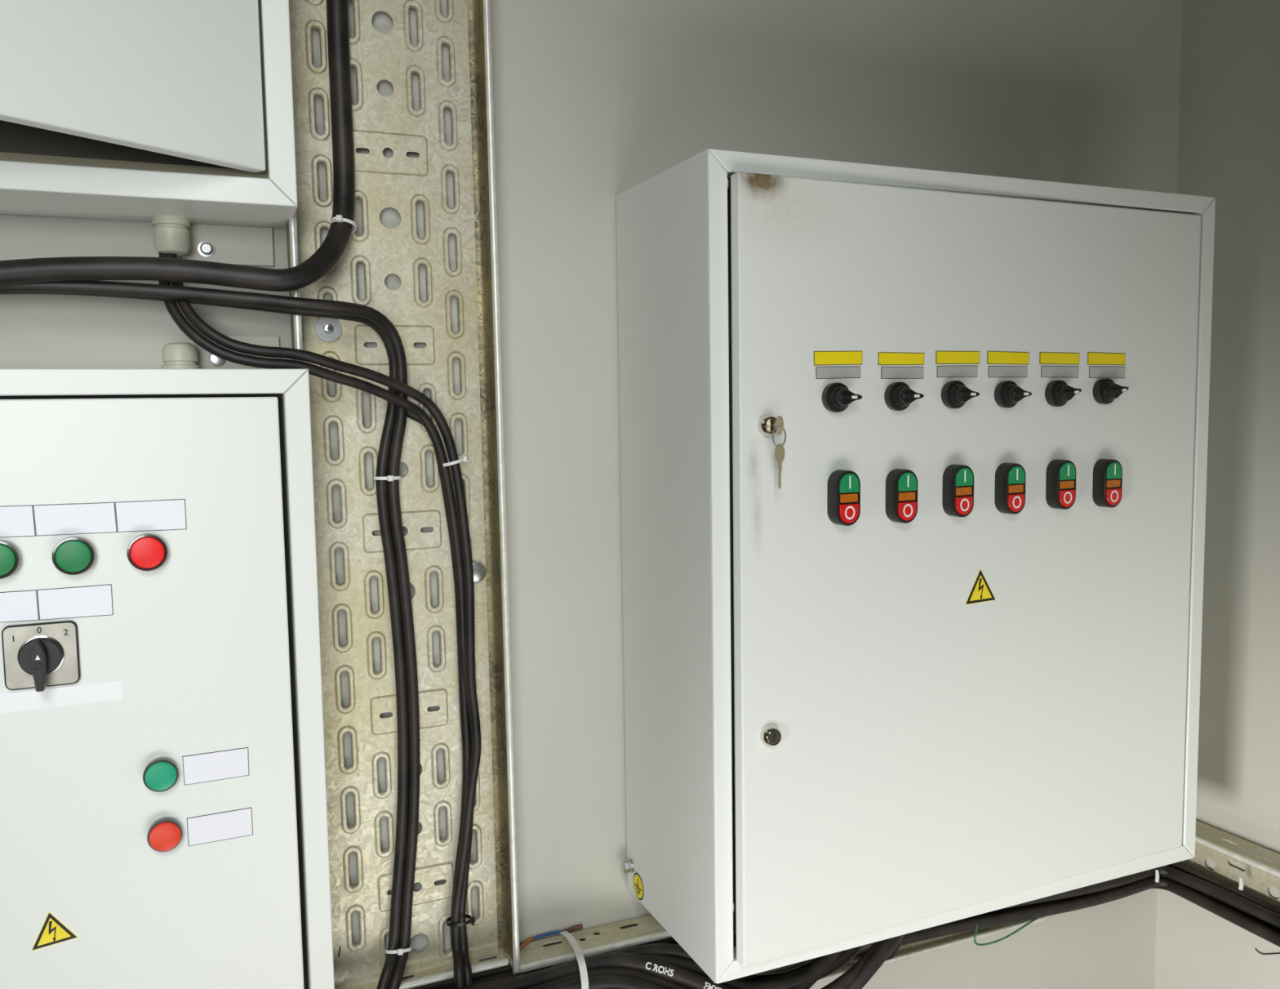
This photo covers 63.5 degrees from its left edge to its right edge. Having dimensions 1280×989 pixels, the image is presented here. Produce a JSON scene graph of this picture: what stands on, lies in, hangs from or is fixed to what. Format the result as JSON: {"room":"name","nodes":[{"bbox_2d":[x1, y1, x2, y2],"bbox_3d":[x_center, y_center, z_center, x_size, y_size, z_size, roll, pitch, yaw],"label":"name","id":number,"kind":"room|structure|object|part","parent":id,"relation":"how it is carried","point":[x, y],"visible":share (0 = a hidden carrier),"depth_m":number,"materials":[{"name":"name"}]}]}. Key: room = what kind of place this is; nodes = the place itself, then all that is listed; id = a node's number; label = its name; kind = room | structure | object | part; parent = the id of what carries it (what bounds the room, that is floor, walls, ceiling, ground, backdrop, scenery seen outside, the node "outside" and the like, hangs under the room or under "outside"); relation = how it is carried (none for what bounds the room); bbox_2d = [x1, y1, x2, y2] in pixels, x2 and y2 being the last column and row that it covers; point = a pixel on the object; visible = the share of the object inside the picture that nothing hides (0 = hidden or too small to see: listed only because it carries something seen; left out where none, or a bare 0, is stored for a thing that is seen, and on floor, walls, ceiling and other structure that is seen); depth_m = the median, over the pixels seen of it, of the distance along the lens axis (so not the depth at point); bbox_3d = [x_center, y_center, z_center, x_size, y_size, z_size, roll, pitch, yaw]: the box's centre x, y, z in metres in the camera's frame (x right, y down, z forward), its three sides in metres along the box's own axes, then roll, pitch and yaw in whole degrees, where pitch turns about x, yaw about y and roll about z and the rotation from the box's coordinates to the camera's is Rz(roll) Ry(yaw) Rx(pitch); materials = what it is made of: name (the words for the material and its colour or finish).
{"room":"electrical room","nodes":[
{"label":"electrical room","id":0,"kind":"room"},
{"bbox_2d":[0,0,1182,988],"bbox_3d":[-0.708,0.138,1.072,3.561,2.700,0.120,-3,5,-23],"label":"wall","id":1,"kind":"structure","parent":0,"point":[593,100],"depth_m":1.28,"materials":[{"name":"paint"}]},
{"bbox_2d":[0,0,297,266],"bbox_3d":[-0.575,-0.545,0.772,0.600,0.660,0.427,-3,5,-23],"label":"upper cabinet","id":2,"kind":"object","parent":1,"relation":"attached to","point":[177,116],"visible":0.95,"depth_m":0.93,"materials":[{"name":"white metal"}]},
{"bbox_3d":[-0.656,-0.577,0.958,0.520,0.545,0.014,-3,5,-23],"label":"mounting plate","id":3,"kind":"part","parent":2,"relation":"part of","materials":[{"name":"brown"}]},
{"bbox_3d":[-0.515,-0.563,0.733,0.018,0.560,0.545,2,6,33],"label":"door","id":4,"kind":"part","parent":2,"relation":"part of","materials":[{"name":"white metal"}]},
{"bbox_2d":[197,240,214,257],"bbox_3d":[-0.451,-0.256,1.076,0.016,0.016,0.006,-3,5,-23],"label":"bolt","id":5,"kind":"object","parent":2,"relation":"attached to","point":[206,248],"visible":1,"depth_m":1.07,"materials":[{"name":"silver metal"}]},
{"bbox_2d":[158,252,474,986],"bbox_3d":[-0.321,0.213,1.124,0.328,0.940,0.069,-3,5,-23],"label":"cable","id":6,"kind":"object","parent":2,"relation":"attached to","point":[172,308],"visible":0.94,"depth_m":1.15,"materials":[{"name":"black rubber"}]},
{"bbox_2d":[442,454,468,466],"bbox_3d":[-0.212,-0.038,1.179,0.032,0.012,0.026,-3,5,-23],"label":"cable tie","id":7,"kind":"object","parent":6,"relation":"attached to","point":[464,458],"visible":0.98,"depth_m":1.17,"materials":[{"name":"white plastic"}]},
{"bbox_2d":[166,253,481,988],"bbox_3d":[-0.320,0.215,1.119,0.309,0.944,0.064,-3,5,-23],"label":"cable","id":8,"kind":"object","parent":2,"relation":"attached to","point":[186,308],"visible":0.96,"depth_m":1.18,"materials":[{"name":"black rubber"}]},
{"bbox_2d":[0,335,334,988],"bbox_3d":[-0.613,0.203,0.961,0.600,0.711,0.159,-3,5,-23],"label":"lower cabinet","id":9,"kind":"object","parent":1,"relation":"attached to","point":[163,807],"visible":1,"depth_m":0.97,"materials":[{"name":"white metal"}]},
{"bbox_2d":[0,539,20,578],"bbox_3d":[-0.564,0.057,0.908,0.034,0.034,0.011,-3,5,-23],"label":"light","id":10,"kind":"object","parent":9,"relation":"attached to","point":[10,549],"depth_m":0.91,"materials":[{"name":"green plastic"}]},
{"bbox_2d":[1,620,80,691],"bbox_3d":[-0.534,0.145,0.919,0.059,0.058,0.028,-3,5,-23],"label":"switch","id":11,"kind":"object","parent":9,"relation":"attached to","point":[37,655],"depth_m":0.92,"materials":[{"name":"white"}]},
{"bbox_2d":[51,536,95,574],"bbox_3d":[-0.510,0.055,0.931,0.034,0.034,0.011,-3,5,-23],"label":"light","id":12,"kind":"object","parent":9,"relation":"attached to","point":[70,555],"depth_m":0.93,"materials":[{"name":"green plastic"}]},
{"bbox_2d":[126,533,168,570],"bbox_3d":[-0.455,0.053,0.955,0.034,0.034,0.011,-3,5,-23],"label":"light","id":13,"kind":"object","parent":9,"relation":"attached to","point":[144,551],"depth_m":0.95,"materials":[{"name":"red plastic"}]},
{"bbox_2d":[208,353,226,365],"bbox_3d":[-0.445,-0.144,1.088,0.017,0.017,0.005,-3,5,-23],"label":"bolt","id":14,"kind":"object","parent":1,"relation":"attached to","point":[215,360],"visible":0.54,"depth_m":1.09,"materials":[{"name":"silver metal"}]},
{"bbox_2d":[345,914,1045,988],"bbox_3d":[-0.117,0.627,1.267,2.153,0.146,0.053,-3,5,-23],"label":"cable tray","id":15,"kind":"object","parent":1,"relation":"attached to","point":[554,950],"visible":0.14,"depth_m":1.28,"materials":[{"name":"metal"}]},
{"bbox_2d":[285,0,519,988],"bbox_3d":[-0.268,-0.303,1.120,0.236,1.744,0.056,-3,5,-23],"label":"cable tray","id":16,"kind":"object","parent":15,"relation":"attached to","point":[397,182],"visible":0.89,"depth_m":1.17,"materials":[{"name":"metal"}]},
{"bbox_2d":[0,0,355,291],"bbox_3d":[-0.517,-0.503,0.953,0.506,0.664,0.076,-4,6,-30],"label":"power cable","id":17,"kind":"object","parent":16,"relation":"attached to","point":[32,270],"visible":1,"depth_m":1.03,"materials":[{"name":"black rubber"}]},
{"bbox_2d":[329,214,356,232],"bbox_3d":[-0.315,-0.287,1.098,0.027,0.015,0.031,-3,5,-23],"label":"cable tie","id":18,"kind":"object","parent":17,"relation":"attached to","point":[339,218],"visible":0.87,"depth_m":1.09,"materials":[{"name":"white plastic"}]},
{"bbox_2d":[0,292,408,988],"bbox_3d":[-0.498,0.221,1.039,0.553,0.857,0.060,-3,5,-27],"label":"cable","id":19,"kind":"object","parent":16,"relation":"attached to","point":[388,966],"visible":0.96,"depth_m":1.16,"materials":[{"name":"black rubber"}]},
{"bbox_2d":[373,475,401,480],"bbox_3d":[-0.282,-0.019,1.152,0.027,0.006,0.024,0,5,14],"label":"cable tie","id":20,"kind":"object","parent":19,"relation":"attached to","point":[389,477],"visible":1,"depth_m":1.14,"materials":[{"name":"white plastic"}]},
{"bbox_2d":[385,945,412,955],"bbox_3d":[-0.278,0.522,1.189,0.026,0.013,0.027,1,5,24],"label":"cable tie","id":21,"kind":"object","parent":19,"relation":"attached to","point":[399,951],"visible":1,"depth_m":1.18,"materials":[{"name":"white plastic"}]},
{"bbox_2d":[0,280,420,988],"bbox_3d":[-0.491,0.226,1.031,0.560,0.866,0.064,-3,5,-27],"label":"cable","id":22,"kind":"object","parent":16,"relation":"attached to","point":[106,287],"visible":0.98,"depth_m":1.15,"materials":[{"name":"black rubber"}]},
{"bbox_2d":[314,317,342,342],"bbox_3d":[-0.338,-0.180,1.121,0.028,0.028,0.006,-3,5,-23],"label":"screw","id":23,"kind":"object","parent":16,"relation":"attached to","point":[326,329],"visible":0.94,"depth_m":1.12,"materials":[{"name":"silver metal"}]},
{"bbox_2d":[391,388,471,988],"bbox_3d":[-0.235,0.247,1.188,0.063,0.740,0.066,0,5,11],"label":"cable","id":24,"kind":"object","parent":16,"relation":"attached to","point":[465,732],"visible":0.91,"depth_m":1.21,"materials":[{"name":"black rubber"}]},
{"bbox_2d":[446,914,475,926],"bbox_3d":[-0.211,0.501,1.219,0.034,0.007,0.028,-2,5,-8],"label":"cable tie","id":25,"kind":"object","parent":24,"relation":"attached to","point":[472,918],"visible":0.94,"depth_m":1.21,"materials":[{"name":"black plastic"}]},
{"bbox_2d":[472,561,485,582],"bbox_3d":[-0.191,0.091,1.207,0.024,0.024,0.002,-3,5,-23],"label":"bolt","id":26,"kind":"object","parent":16,"relation":"attached to","point":[479,570],"visible":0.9,"depth_m":1.21,"materials":[{"name":"silver metal"}]},
{"bbox_2d":[409,961,512,988],"bbox_3d":[-0.475,0.568,1.120,1.285,0.072,0.045,-3,5,-22],"label":"cable","id":27,"kind":"object","parent":15,"relation":"in","point":[445,983],"visible":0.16,"depth_m":1.23,"materials":[{"name":"black rubber"}]},
{"bbox_2d":[519,936,533,949],"bbox_3d":[-0.140,0.551,1.268,0.021,0.010,0.007,-5,6,-42],"label":"wire","id":28,"kind":"object","parent":15,"relation":"on","point":[527,940],"visible":0.95,"depth_m":1.26,"materials":[{"name":"brown"}]},
{"bbox_2d":[519,929,564,944],"bbox_3d":[-0.120,0.548,1.281,0.062,0.010,0.006,-3,5,-25],"label":"wire","id":29,"kind":"object","parent":15,"relation":"on","point":[557,931],"visible":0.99,"depth_m":1.28,"materials":[{"name":"blue"}]},
{"bbox_2d":[440,937,678,988],"bbox_3d":[-0.421,0.569,1.123,1.387,0.076,0.044,-3,5,-22],"label":"cable","id":30,"kind":"object","parent":15,"relation":"attached to","point":[670,940],"visible":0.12,"depth_m":1.24,"materials":[{"name":"black rubber"}]},
{"bbox_2d":[563,924,582,932],"bbox_3d":[-0.084,0.545,1.297,0.025,0.009,0.006,-3,5,-19],"label":"wire","id":31,"kind":"object","parent":15,"relation":"on","point":[574,927],"visible":1,"depth_m":1.30,"materials":[{"name":"brown"}]},
{"bbox_2d":[559,930,588,988],"bbox_3d":[-0.079,0.563,1.231,0.016,0.060,0.124,-2,5,-13],"label":"strap","id":32,"kind":"object","parent":15,"relation":"hanging from","point":[578,952],"visible":1,"depth_m":1.19,"materials":[{"name":"white plastic"}]},
{"bbox_2d":[901,875,1279,946],"bbox_3d":[0.375,0.752,0.179,2.082,0.042,2.412,-3,5,-23],"label":"cable","id":33,"kind":"object","parent":15,"relation":"attached to","point":[1067,904],"visible":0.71,"depth_m":1.57,"materials":[{"name":"black rubber"}]},
{"bbox_2d":[973,917,1038,945],"bbox_3d":[0.561,0.642,1.552,0.166,0.037,0.016,-3,5,-27],"label":"earth wire","id":34,"kind":"object","parent":33,"relation":"attached to","point":[1033,919],"visible":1,"depth_m":1.53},
{"bbox_2d":[977,865,1279,928],"bbox_3d":[0.392,0.743,0.163,2.101,0.042,2.492,-3,5,-23],"label":"cable","id":35,"kind":"object","parent":15,"relation":"attached to","point":[1166,865],"visible":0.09,"depth_m":1.58,"materials":[{"name":"black rubber"}]},
{"bbox_2d":[1160,875,1279,932],"bbox_3d":[0.392,0.761,0.164,2.100,0.040,2.491,-3,5,-23],"label":"cable","id":36,"kind":"object","parent":15,"relation":"on","point":[1277,929],"visible":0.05,"depth_m":1.55,"materials":[{"name":"black rubber"}]},
{"bbox_2d":[1166,860,1279,914],"bbox_3d":[0.391,0.724,0.161,2.100,0.041,2.491,-3,5,-23],"label":"cable","id":37,"kind":"object","parent":15,"relation":"attached to","point":[1184,866],"visible":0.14,"depth_m":1.59,"materials":[{"name":"black rubber"}]},
{"bbox_2d":[616,148,1215,983],"bbox_3d":[0.362,0.065,1.305,0.741,0.874,0.286,-3,5,-23],"label":"upper cabinet","id":38,"kind":"object","parent":1,"relation":"attached to","point":[947,668],"visible":1,"depth_m":1.18,"materials":[{"name":"white metal"}]},
{"bbox_2d":[461,942,810,988],"bbox_3d":[-0.005,0.574,1.264,0.546,0.112,0.022,-3,5,-22],"label":"cable","id":39,"kind":"object","parent":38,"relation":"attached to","point":[667,948],"visible":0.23,"depth_m":1.27,"materials":[{"name":"black rubber"}]},
{"bbox_2d":[525,950,843,988],"bbox_3d":[0.039,0.590,1.260,0.532,0.141,0.035,-3,5,-23],"label":"cable","id":40,"kind":"object","parent":38,"relation":"attached to","point":[817,967],"visible":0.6,"depth_m":1.24,"materials":[{"name":"black rubber"}]},
{"bbox_2d":[475,933,905,988],"bbox_3d":[0.023,0.601,1.246,0.765,0.147,0.046,-3,5,-21],"label":"cable","id":41,"kind":"object","parent":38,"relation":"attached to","point":[677,975],"visible":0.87,"depth_m":1.24,"materials":[{"name":"black plastic"}]},
{"bbox_2d":[635,945,862,988],"bbox_3d":[0.000,0.586,1.252,0.679,0.117,0.031,-3,5,-22],"label":"cable","id":42,"kind":"object","parent":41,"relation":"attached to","point":[789,981],"visible":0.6,"depth_m":1.31,"materials":[{"name":"black rubber"}]},
{"bbox_2d":[541,940,880,988],"bbox_3d":[0.068,0.602,1.256,0.613,0.119,0.042,-3,5,-23],"label":"cable","id":43,"kind":"object","parent":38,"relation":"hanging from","point":[599,981],"visible":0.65,"depth_m":1.21,"materials":[{"name":"black rubber"}]},
{"bbox_2d":[772,415,783,435],"bbox_3d":[0.140,-0.070,1.050,0.002,0.020,0.016,-4,6,-31],"label":"key","id":44,"kind":"object","parent":38,"relation":"attached to","point":[779,421],"visible":1,"depth_m":1.05,"materials":[{"name":"silver metal"}]},
{"bbox_2d":[772,425,786,447],"bbox_3d":[0.141,-0.059,1.046,0.019,0.022,0.002,-4,6,-36],"label":"ring","id":45,"kind":"object","parent":44,"relation":"hanging from","point":[774,429],"visible":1,"depth_m":1.04,"materials":[{"name":"silver metal"}]},
{"bbox_2d":[773,443,785,488],"bbox_3d":[0.142,-0.029,1.049,0.011,0.046,0.002,-3,5,-19],"label":"key","id":46,"kind":"object","parent":45,"relation":"hanging from","point":[779,452],"visible":1,"depth_m":1.05,"materials":[{"name":"silver metal"}]},
{"bbox_2d":[737,942,874,980],"bbox_3d":[-0.357,0.594,1.130,1.508,0.129,0.047,-3,5,-22],"label":"cable","id":47,"kind":"object","parent":38,"relation":"attached to","point":[865,947],"visible":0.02,"depth_m":1.38,"materials":[{"name":"black rubber"}]},
{"bbox_2d":[745,937,902,981],"bbox_3d":[-0.344,0.605,1.122,1.524,0.150,0.051,-3,5,-23],"label":"cable","id":48,"kind":"object","parent":38,"relation":"attached to","point":[770,976],"visible":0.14,"depth_m":1.37,"materials":[{"name":"black rubber"}]},
{"bbox_3d":[0.210,-0.129,1.097,0.057,0.013,0.001,-3,5,-25],"label":"name plate","id":49,"kind":"part","parent":38,"relation":"part of","materials":[{"name":"silver metal"}]},
{"bbox_2d":[822,382,862,412],"bbox_3d":[0.214,-0.102,1.086,0.038,0.031,0.027,-3,5,-23],"label":"switch","id":50,"kind":"object","parent":38,"relation":"attached to","point":[837,397],"depth_m":1.09,"materials":[{"name":"black plastic"}]},
{"bbox_3d":[0.287,-0.133,1.132,0.058,0.013,0.001,-3,5,-25],"label":"name plate","id":51,"kind":"part","parent":38,"relation":"part of","materials":[{"name":"silver metal"}]},
{"bbox_2d":[884,382,924,410],"bbox_3d":[0.288,-0.106,1.120,0.038,0.031,0.027,-3,5,-23],"label":"switch","id":52,"kind":"object","parent":38,"relation":"attached to","point":[898,396],"depth_m":1.12,"materials":[{"name":"black plastic"}]},
{"bbox_3d":[0.357,-0.139,1.164,0.058,0.013,0.001,-3,5,-24],"label":"name plate","id":53,"kind":"part","parent":38,"relation":"part of","materials":[{"name":"white plastic"}]},
{"bbox_2d":[941,380,979,408],"bbox_3d":[0.359,-0.112,1.152,0.038,0.031,0.027,-3,5,-23],"label":"switch","id":54,"kind":"object","parent":38,"relation":"attached to","point":[954,393],"depth_m":1.15,"materials":[{"name":"black plastic"}]},
{"bbox_3d":[0.425,-0.142,1.195,0.059,0.013,0.001,-3,5,-25],"label":"name plate","id":55,"kind":"part","parent":38,"relation":"part of","materials":[{"name":"white plastic"}]},
{"bbox_2d":[994,380,1031,407],"bbox_3d":[0.429,-0.115,1.185,0.038,0.031,0.027,-3,5,-23],"label":"switch","id":56,"kind":"object","parent":38,"relation":"attached to","point":[1007,393],"depth_m":1.18,"materials":[{"name":"black plastic"}]},
{"bbox_3d":[0.499,-0.146,1.229,0.060,0.015,0.001,-3,5,-25],"label":"name plate","id":57,"kind":"part","parent":38,"relation":"part of","materials":[{"name":"white plastic"}]},
{"bbox_2d":[1044,379,1081,406],"bbox_3d":[0.501,-0.119,1.217,0.038,0.031,0.027,-3,5,-23],"label":"switch","id":58,"kind":"object","parent":38,"relation":"attached to","point":[1058,393],"depth_m":1.22,"materials":[{"name":"black plastic"}]},
{"bbox_3d":[0.570,-0.149,1.262,0.061,0.015,0.001,-3,5,-24],"label":"name plate","id":59,"kind":"part","parent":38,"relation":"part of","materials":[{"name":"silver metal"}]},
{"bbox_2d":[1092,377,1128,404],"bbox_3d":[0.571,-0.125,1.250,0.038,0.031,0.027,-3,5,-23],"label":"switch","id":60,"kind":"object","parent":38,"relation":"attached to","point":[1104,390],"depth_m":1.25,"materials":[{"name":"black plastic"}]},
{"bbox_2d":[1154,0,1279,988],"bbox_3d":[1.550,0.175,0.242,0.120,2.700,3.200,-3,5,-23],"label":"wall","id":61,"kind":"structure","parent":0,"point":[1228,144],"depth_m":1.56,"materials":[{"name":"paint"}]},
{"bbox_2d":[1183,819,1279,906],"bbox_3d":[1.352,0.677,0.519,0.061,0.138,2.592,-3,5,-23],"label":"cable tray","id":62,"kind":"object","parent":61,"relation":"attached to","point":[1261,864],"visible":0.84,"depth_m":1.57,"materials":[{"name":"metal"}]},
{"bbox_2d":[996,865,1279,928],"bbox_3d":[0.374,0.732,0.177,2.081,0.040,2.411,-3,5,-23],"label":"cable","id":63,"kind":"object","parent":62,"relation":"attached to","point":[1269,916],"visible":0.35,"depth_m":1.59,"materials":[{"name":"black rubber"}]},
{"bbox_2d":[1155,869,1159,882],"bbox_3d":[0.826,0.610,1.652,0.007,0.019,0.007,-3,5,-23],"label":"cable tie","id":64,"kind":"object","parent":63,"relation":"attached to","point":[1157,873],"visible":1,"depth_m":1.65,"materials":[{"name":"white plastic"}]},
{"bbox_2d":[1238,877,1244,890],"bbox_3d":[0.887,0.575,1.526,0.006,0.017,0.013,2,6,32],"label":"cable tie","id":65,"kind":"object","parent":62,"relation":"attached to","point":[1241,881],"visible":1,"depth_m":1.52,"materials":[{"name":"white plastic"}]},
{"bbox_2d":[1255,947,1279,954],"bbox_3d":[0.953,0.676,1.531,0.002,0.042,0.087,-3,5,-23],"label":"wire","id":66,"kind":"object","parent":61,"relation":"attached to","point":[1255,948],"visible":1,"depth_m":1.55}
]}

